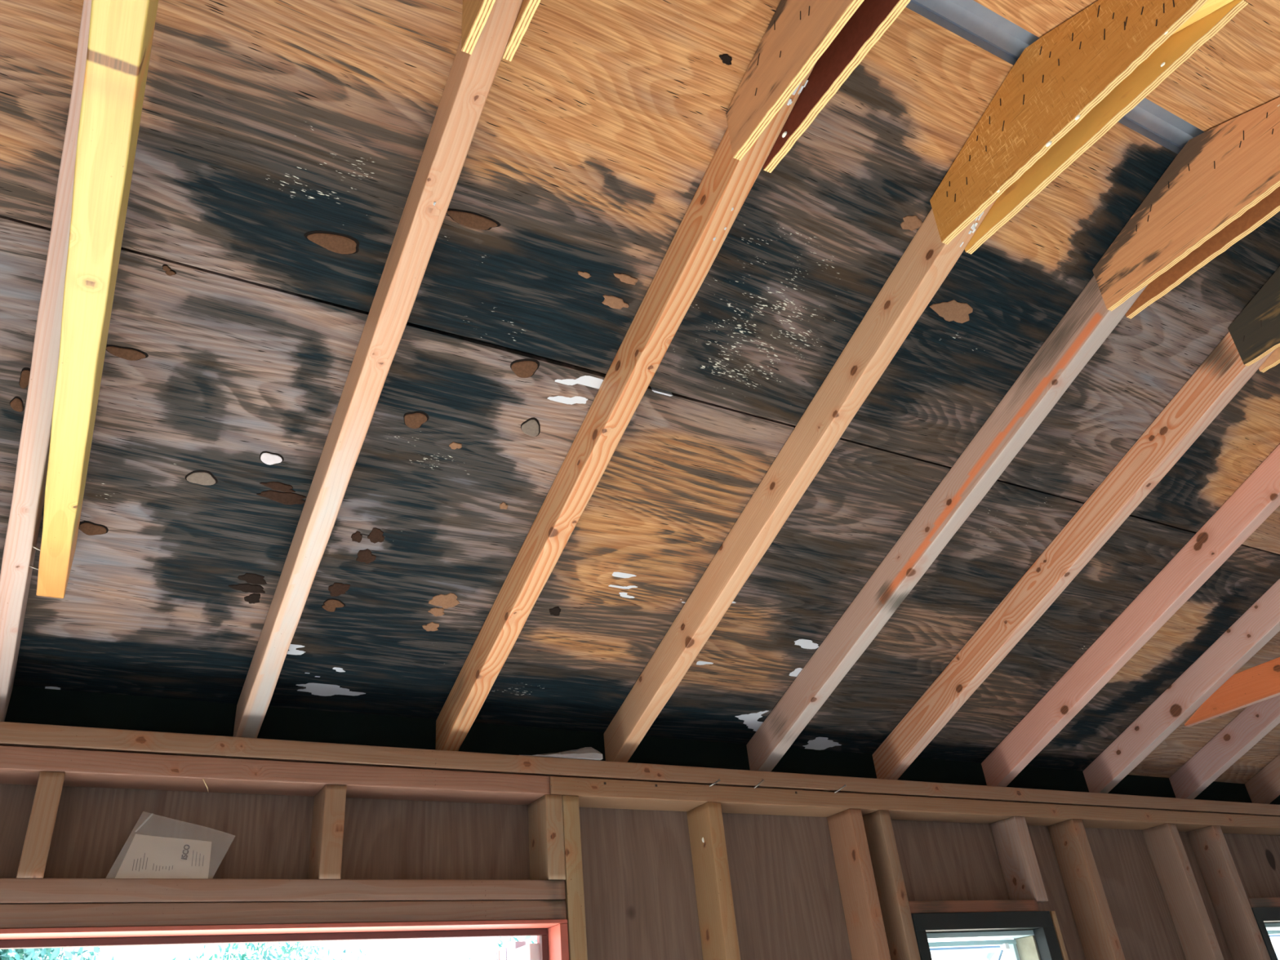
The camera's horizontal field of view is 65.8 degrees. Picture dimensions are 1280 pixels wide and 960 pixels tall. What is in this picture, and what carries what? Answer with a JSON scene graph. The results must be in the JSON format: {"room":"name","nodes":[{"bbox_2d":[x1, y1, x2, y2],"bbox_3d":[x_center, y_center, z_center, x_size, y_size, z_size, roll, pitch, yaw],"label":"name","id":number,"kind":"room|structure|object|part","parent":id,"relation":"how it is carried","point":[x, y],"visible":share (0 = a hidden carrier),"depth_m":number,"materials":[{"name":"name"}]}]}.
{"room":"damaged room","nodes":[
{"label":"damaged room","id":0,"kind":"room"},
{"bbox_2d":[0,0,1279,554],"bbox_3d":[0.638,-0.317,1.766,5.400,0.257,0.635,12,-36,-27],"label":"roof sheathing","id":1,"kind":"structure","parent":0,"point":[281,144],"depth_m":1.46,"materials":[{"name":"brown wood"}]},
{"bbox_2d":[905,0,1204,154],"bbox_3d":[0.793,-0.597,1.584,5.600,0.029,0.200,12,-36,-27],"label":"ridge cap","id":2,"kind":"object","parent":1,"relation":"on","point":[969,20],"visible":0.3,"depth_m":1.46,"materials":[{"name":"metal"}]},
{"bbox_2d":[0,214,1279,783],"bbox_3d":[0.260,0.375,2.205,5.400,0.419,1.048,12,-36,-27],"label":"roof sheathing","id":3,"kind":"structure","parent":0,"point":[220,394],"depth_m":1.81,"materials":[{"name":"brown wood"}]},
{"bbox_2d":[442,330,606,374],"bbox_3d":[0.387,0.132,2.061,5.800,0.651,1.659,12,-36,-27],"label":"trim","id":4,"kind":"structure","parent":3,"relation":"attached to","point":[442,331],"depth_m":1.59,"materials":[{"name":"black wood"}]},
{"bbox_2d":[0,783,1279,959],"bbox_3d":[0.245,1.691,1.692,5.400,2.362,0.012,12,-36,-27],"label":"wall","id":5,"kind":"structure","parent":0,"point":[641,904],"depth_m":2.09,"materials":[{"name":"brown wood"}]},
{"bbox_2d":[0,745,550,804],"bbox_3d":[-1.192,0.427,1.519,2.268,0.038,0.090,12,-36,-27],"label":"plate","id":6,"kind":"object","parent":5,"relation":"attached to","point":[19,765],"visible":0.98,"depth_m":1.75,"materials":[{"name":"brown wood"}]},
{"bbox_2d":[0,919,568,959],"bbox_3d":[-1.026,1.720,1.213,1.822,2.041,0.764,12,-36,-27],"label":"window","id":7,"kind":"structure","parent":5,"relation":"in","point":[552,935],"depth_m":1.68,"materials":[{"name":"red paint"}]},
{"bbox_2d":[0,900,566,928],"bbox_3d":[-1.117,0.638,1.425,2.192,0.034,0.090,12,-36,-27],"label":"header board","id":8,"kind":"object","parent":7,"relation":"on","point":[12,916],"visible":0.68,"depth_m":1.64,"materials":[{"name":"brown wood"}]},
{"bbox_2d":[0,878,565,903],"bbox_3d":[-1.120,0.608,1.444,2.192,0.036,0.090,12,-36,-27],"label":"header board","id":9,"kind":"object","parent":8,"relation":"on","point":[12,891],"visible":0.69,"depth_m":1.65,"materials":[{"name":"brown wood"}]},
{"bbox_2d":[16,771,65,878],"bbox_3d":[-0.960,0.560,1.583,0.036,0.162,0.090,12,-36,-27],"label":"stud","id":10,"kind":"object","parent":9,"relation":"on","point":[33,859],"visible":0.92,"depth_m":1.55,"materials":[{"name":"brown wood"}]},
{"bbox_2d":[115,813,211,878],"bbox_3d":[-0.784,0.615,1.667,0.194,0.122,0.062,12,-36,-27],"label":"paper","id":11,"kind":"object","parent":9,"relation":"on","point":[147,856],"visible":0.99,"depth_m":1.64,"materials":[{"name":"white paper"}]},
{"bbox_2d":[307,784,346,879],"bbox_3d":[-0.566,0.645,1.789,0.038,0.162,0.090,12,-36,-27],"label":"stud","id":12,"kind":"object","parent":9,"relation":"on","point":[325,862],"visible":0.91,"depth_m":1.76,"materials":[{"name":"brown wood"}]},
{"bbox_2d":[528,794,565,879],"bbox_3d":[-0.188,0.726,1.987,0.038,0.161,0.090,12,-36,-27],"label":"stud","id":13,"kind":"object","parent":9,"relation":"on","point":[545,816],"visible":0.94,"depth_m":1.97,"materials":[{"name":"brown wood"}]},
{"bbox_3d":[-0.199,1.803,1.503,0.004,1.992,0.067,12,-36,-27],"label":"trim","id":14,"kind":"part","parent":7,"relation":"part of","materials":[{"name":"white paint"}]},
{"bbox_3d":[-0.214,0.949,1.911,0.028,0.090,0.073,12,-36,-27],"label":"hinge plate","id":15,"kind":"part","parent":7,"relation":"part of","materials":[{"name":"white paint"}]},
{"bbox_2d":[561,795,587,959],"bbox_3d":[-0.064,1.614,1.468,0.036,2.234,0.090,12,-36,-27],"label":"stud","id":16,"kind":"object","parent":5,"relation":"attached to","point":[574,882],"visible":0.6,"depth_m":1.93,"materials":[{"name":"brown wood"}]},
{"bbox_2d":[0,721,1279,816],"bbox_3d":[0.168,0.686,2.252,5.400,0.035,0.090,12,-36,-27],"label":"plate","id":17,"kind":"object","parent":5,"relation":"attached to","point":[11,734],"visible":0.68,"depth_m":2.01,"materials":[{"name":"brown wood"}]},
{"bbox_2d":[0,0,91,721],"bbox_3d":[-0.813,-0.131,1.355,0.035,0.719,1.681,12,-36,-27],"label":"rafter","id":18,"kind":"object","parent":17,"relation":"on","point":[29,486],"visible":0.68,"depth_m":1.34,"materials":[{"name":"brown wood"}]},
{"bbox_2d":[35,0,158,598],"bbox_3d":[-0.359,-0.423,0.711,0.041,0.089,2.300,12,-36,-27],"label":"brace","id":19,"kind":"object","parent":18,"relation":"attached to","point":[121,32],"visible":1,"depth_m":0.94,"materials":[{"name":"yellow wood"}]},
{"bbox_2d":[232,0,523,737],"bbox_3d":[-0.462,-0.055,1.538,0.039,0.719,1.681,12,-36,-27],"label":"rafter","id":20,"kind":"object","parent":17,"relation":"on","point":[471,77],"visible":0.86,"depth_m":1.41,"materials":[{"name":"brown wood"}]},
{"bbox_2d":[461,0,495,54],"bbox_3d":[-0.101,-0.705,1.060,0.013,0.184,0.474,12,-36,-27],"label":"gusset plate","id":21,"kind":"object","parent":20,"relation":"attached to","point":[475,13],"visible":1,"depth_m":1.17,"materials":[{"name":"beige wood"}]},
{"bbox_2d":[502,0,541,61],"bbox_3d":[-0.057,-0.703,1.088,0.013,0.166,0.474,12,-36,-27],"label":"gusset plate","id":22,"kind":"object","parent":20,"relation":"attached to","point":[528,8],"visible":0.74,"depth_m":1.18,"materials":[{"name":"beige wood"}]},
{"bbox_2d":[435,61,817,751],"bbox_3d":[-0.118,0.019,1.718,0.044,0.719,1.681,12,-36,-27],"label":"rafter","id":23,"kind":"object","parent":17,"relation":"on","point":[727,181],"visible":0.74,"depth_m":1.61,"materials":[{"name":"brown wood"}]},
{"bbox_2d":[725,0,864,160],"bbox_3d":[0.240,-0.634,1.240,0.014,0.178,0.474,12,-36,-27],"label":"gusset plate","id":24,"kind":"object","parent":23,"relation":"attached to","point":[798,33],"visible":1,"depth_m":1.30,"materials":[{"name":"brown wood"}]},
{"bbox_2d":[762,0,911,173],"bbox_3d":[0.284,-0.625,1.263,0.016,0.178,0.474,12,-36,-27],"label":"gusset plate","id":25,"kind":"object","parent":23,"relation":"attached to","point":[872,19],"visible":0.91,"depth_m":1.28,"materials":[{"name":"brown wood"}]},
{"bbox_2d":[603,198,997,762],"bbox_3d":[0.223,0.092,1.896,0.039,0.719,1.681,12,-36,-27],"label":"rafter","id":26,"kind":"object","parent":17,"relation":"on","point":[926,261],"visible":0.8,"depth_m":1.80,"materials":[{"name":"brown wood"}]},
{"bbox_2d":[929,0,1208,244],"bbox_3d":[0.583,-0.560,1.419,0.014,0.181,0.474,12,-36,-27],"label":"gusset plate","id":27,"kind":"object","parent":26,"relation":"attached to","point":[1060,77],"visible":1,"depth_m":1.41,"materials":[{"name":"brown wood"}]},
{"bbox_2d":[964,0,1248,253],"bbox_3d":[0.627,-0.551,1.443,0.015,0.178,0.474,12,-36,-27],"label":"gusset plate","id":28,"kind":"object","parent":26,"relation":"attached to","point":[1181,45],"visible":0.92,"depth_m":1.38,"materials":[{"name":"yellow wood"}]},
{"bbox_2d":[746,275,1148,771],"bbox_3d":[0.565,0.166,2.075,0.039,0.719,1.681,12,-36,-27],"label":"rafter","id":29,"kind":"object","parent":17,"relation":"on","point":[1087,323],"visible":0.73,"depth_m":1.99,"materials":[{"name":"brown wood"}]},
{"bbox_2d":[1092,97,1279,311],"bbox_3d":[0.925,-0.487,1.599,0.014,0.178,0.474,12,-36,-27],"label":"gusset plate","id":30,"kind":"object","parent":29,"relation":"attached to","point":[1224,171],"visible":1,"depth_m":1.61,"materials":[{"name":"brown wood"}]},
{"bbox_2d":[1124,186,1279,318],"bbox_3d":[0.970,-0.478,1.622,0.013,0.178,0.474,12,-36,-27],"label":"gusset plate","id":31,"kind":"object","parent":29,"relation":"attached to","point":[1265,209],"visible":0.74,"depth_m":1.63,"materials":[{"name":"brown wood"}]},
{"bbox_2d":[871,331,1275,779],"bbox_3d":[0.916,0.241,2.259,0.039,0.719,1.681,12,-36,-27],"label":"rafter","id":32,"kind":"object","parent":17,"relation":"on","point":[1223,374],"visible":0.84,"depth_m":2.18,"materials":[{"name":"brown wood"}]},
{"bbox_2d":[1227,266,1279,366],"bbox_3d":[1.275,-0.412,1.782,0.014,0.178,0.474,12,-36,-27],"label":"gusset plate","id":33,"kind":"object","parent":32,"relation":"attached to","point":[1255,332],"visible":1,"depth_m":1.89,"materials":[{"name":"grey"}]},
{"bbox_2d":[1258,346,1279,372],"bbox_3d":[1.321,-0.402,1.806,0.013,0.178,0.474,12,-36,-27],"label":"gusset plate","id":34,"kind":"object","parent":32,"relation":"attached to","point":[1273,359],"visible":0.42,"depth_m":1.91,"materials":[{"name":"wood"}]},
{"bbox_2d":[981,444,1279,786],"bbox_3d":[1.265,0.316,2.442,0.039,0.719,1.681,12,-36,-27],"label":"rafter","id":35,"kind":"object","parent":17,"relation":"on","point":[1258,496],"visible":0.84,"depth_m":2.44,"materials":[{"name":"wood"}]},
{"bbox_2d":[1082,578,1279,793],"bbox_3d":[1.639,0.396,2.637,0.039,0.719,1.681,12,-36,-27],"label":"rafter","id":36,"kind":"object","parent":17,"relation":"on","point":[1260,622],"visible":0.8,"depth_m":2.75,"materials":[{"name":"wood"}]},
{"bbox_2d":[1184,657,1279,726],"bbox_3d":[2.065,0.116,2.003,0.020,0.086,2.200,12,-36,-27],"label":"plywood gusset","id":37,"kind":"object","parent":36,"relation":"attached to","point":[1260,682],"visible":1,"depth_m":2.65,"materials":[{"name":"orange wood"}]},
{"bbox_2d":[1168,695,1279,799],"bbox_3d":[2.000,0.474,2.826,0.039,0.719,1.681,12,-36,-27],"label":"rafter","id":38,"kind":"object","parent":17,"relation":"on","point":[1256,720],"visible":0.56,"depth_m":3.03,"materials":[{"name":"wood"}]},
{"bbox_2d":[1244,754,1279,804],"bbox_3d":[2.357,0.550,3.013,0.039,0.719,1.681,12,-36,-27],"label":"rafter","id":39,"kind":"object","parent":17,"relation":"on","point":[1264,788],"visible":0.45,"depth_m":3.30,"materials":[{"name":"brown wood"}]},
{"bbox_2d":[4,685,1279,804],"bbox_3d":[0.133,0.670,2.326,5.400,0.115,0.012,12,-36,-27],"label":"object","id":40,"kind":"structure","parent":5,"relation":"attached to","point":[34,705],"depth_m":2.09,"materials":[{"name":"black"}]},
{"bbox_2d":[686,801,740,959],"bbox_3d":[0.238,1.679,1.625,0.040,2.234,0.090,12,-36,-27],"label":"stud","id":41,"kind":"object","parent":5,"relation":"attached to","point":[713,892],"visible":1,"depth_m":2.10,"materials":[{"name":"brown wood"}]},
{"bbox_2d":[826,808,890,959],"bbox_3d":[0.590,1.755,1.810,0.036,2.234,0.090,12,-36,-27],"label":"stud","id":42,"kind":"object","parent":5,"relation":"attached to","point":[867,937],"visible":1,"depth_m":2.28,"materials":[{"name":"brown wood"}]},
{"bbox_2d":[862,809,920,959],"bbox_3d":[0.669,1.772,1.851,0.032,2.234,0.090,12,-36,-27],"label":"stud","id":43,"kind":"object","parent":5,"relation":"attached to","point":[900,935],"visible":0.76,"depth_m":2.32,"materials":[{"name":"brown wood"}]},
{"bbox_2d":[549,776,1279,835],"bbox_3d":[1.159,0.932,2.749,3.130,0.038,0.090,12,-36,-27],"label":"plate","id":44,"kind":"object","parent":5,"relation":"attached to","point":[592,793],"visible":0.91,"depth_m":2.40,"materials":[{"name":"brown wood"}]},
{"bbox_2d":[834,783,846,792],"bbox_3d":[0.469,0.737,2.350,0.046,0.023,0.007,-14,-32,14],"label":"nail","id":45,"kind":"object","parent":44,"relation":"attached to","point":[840,788],"visible":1,"depth_m":2.35,"materials":[{"name":"silver metal"}]},
{"bbox_2d":[908,899,1062,959],"bbox_3d":[0.705,1.489,2.444,0.464,0.736,0.641,12,-36,-27],"label":"window","id":46,"kind":"structure","parent":5,"relation":"in","point":[1040,943],"depth_m":2.42,"materials":[{"name":"black paint"}]},
{"bbox_3d":[0.658,1.414,2.546,0.362,0.018,0.605,12,-68,-27],"label":"sash","id":47,"kind":"part","parent":46,"relation":"part of","materials":[{"name":"blue"}]},
{"bbox_3d":[0.792,1.052,2.425,0.435,0.028,0.086,12,-36,-27],"label":"window header","id":48,"kind":"part","parent":46,"relation":"part of","materials":[{"name":"brown wood"}]},
{"bbox_3d":[0.807,1.400,2.273,0.392,0.620,0.023,12,-36,-27],"label":"frame","id":49,"kind":"part","parent":46,"relation":"part of","materials":[{"name":"plastic"}]},
{"bbox_3d":[0.894,1.204,2.469,0.060,0.073,0.006,7,-34,-20],"label":"stay arm","id":50,"kind":"part","parent":46,"relation":"part of","materials":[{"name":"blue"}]},
{"bbox_3d":[0.917,1.173,2.487,0.014,0.014,0.018,12,-36,-27],"label":"stay knob","id":51,"kind":"part","parent":46,"relation":"part of","materials":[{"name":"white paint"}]},
{"bbox_2d":[990,816,1048,903],"bbox_3d":[0.990,0.999,2.590,0.040,0.208,0.089,12,-36,-27],"label":"stud","id":52,"kind":"object","parent":46,"relation":"on","point":[1023,879],"visible":0.92,"depth_m":2.58,"materials":[{"name":"brown wood"}]},
{"bbox_3d":[0.998,1.416,2.333,0.008,0.620,0.057,12,-36,-27],"label":"panel","id":53,"kind":"part","parent":46,"relation":"part of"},
{"bbox_2d":[1027,911,1068,959],"bbox_3d":[1.113,1.964,2.017,0.016,2.001,0.090,12,-36,-27],"label":"stud","id":54,"kind":"object","parent":5,"relation":"attached to","point":[1053,915],"visible":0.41,"depth_m":2.47,"materials":[{"name":"brown wood"}]},
{"bbox_2d":[1047,818,1125,959],"bbox_3d":[1.277,1.902,2.169,0.040,2.234,0.090,12,-36,-27],"label":"stud","id":55,"kind":"object","parent":5,"relation":"attached to","point":[1095,924],"visible":1,"depth_m":2.64,"materials":[{"name":"brown wood"}]},
{"bbox_2d":[1142,822,1223,959],"bbox_3d":[1.637,1.980,2.358,0.038,2.234,0.090,12,-36,-27],"label":"stud","id":56,"kind":"object","parent":5,"relation":"attached to","point":[1196,935],"visible":1,"depth_m":2.83,"materials":[{"name":"brown wood"}]},
{"bbox_2d":[1186,825,1271,959],"bbox_3d":[1.826,2.020,2.456,0.040,2.234,0.090,12,-36,-27],"label":"stud","id":57,"kind":"object","parent":5,"relation":"attached to","point":[1242,933],"visible":1,"depth_m":2.92,"materials":[{"name":"brown wood"}]},
{"bbox_2d":[1247,897,1279,959],"bbox_3d":[1.865,1.739,3.051,0.465,0.736,0.641,12,-36,-27],"label":"window","id":58,"kind":"structure","parent":5,"relation":"in","point":[1268,914],"depth_m":2.92,"materials":[{"name":"black paint"}]},
{"bbox_3d":[1.957,1.302,3.034,0.443,0.028,0.086,12,-36,-27],"label":"window header","id":59,"kind":"part","parent":58,"relation":"part of","materials":[{"name":"brown wood"}]},
{"bbox_3d":[1.968,1.649,2.880,0.393,0.620,0.023,12,-36,-27],"label":"frame","id":60,"kind":"part","parent":58,"relation":"part of","materials":[{"name":"plastic"}]},
{"bbox_3d":[1.818,1.663,3.153,0.363,0.018,0.605,12,-68,-27],"label":"sash","id":61,"kind":"part","parent":58,"relation":"part of","materials":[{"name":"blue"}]},
{"bbox_2d":[973,0,1279,131],"bbox_3d":[2.244,-0.523,1.309,3.098,0.668,1.686,12,-36,-27],"label":"roof sheathing","id":62,"kind":"structure","parent":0,"point":[1236,72],"depth_m":1.46,"materials":[{"name":"brown wood"}]},
{"bbox_2d":[1170,0,1233,35],"bbox_3d":[1.037,-0.734,0.680,0.038,0.719,1.681,12,-36,-27],"label":"rafter","id":63,"kind":"object","parent":62,"relation":"attached to","point":[1211,6],"visible":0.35,"depth_m":1.25,"materials":[{"name":"wood"}]},
{"label":"outside","id":64,"kind":"structure","parent":0,"visible":0},
{"bbox_3d":[-1.168,8.412,9.868,90.000,0.150,100.000,12,-36,-27],"label":"ground","id":65,"kind":"structure","parent":64,"visible":0},
{"bbox_2d":[0,946,114,959],"bbox_3d":[-4.834,4.818,6.752,1.962,3.409,1.915,-6,-31,0],"label":"leafy tree","id":66,"kind":"object","parent":65,"relation":"on","point":[51,953],"visible":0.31,"depth_m":7.38,"materials":[{"name":"green plant"}]},
{"bbox_2d":[172,940,395,959],"bbox_3d":[-3.880,6.375,9.597,2.526,3.539,2.311,-19,-34,21],"label":"leafy tree","id":67,"kind":"object","parent":65,"relation":"on","point":[300,947],"visible":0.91,"depth_m":10.37,"materials":[{"name":"green plant"}]},
{"bbox_2d":[468,935,537,959],"bbox_3d":[-0.549,5.415,8.300,1.697,3.241,1.963,12,-36,-27],"label":"leafy tree","id":68,"kind":"object","parent":65,"relation":"on","point":[483,940],"visible":0.02,"depth_m":8.97,"materials":[{"name":"green plant"}]}
]}

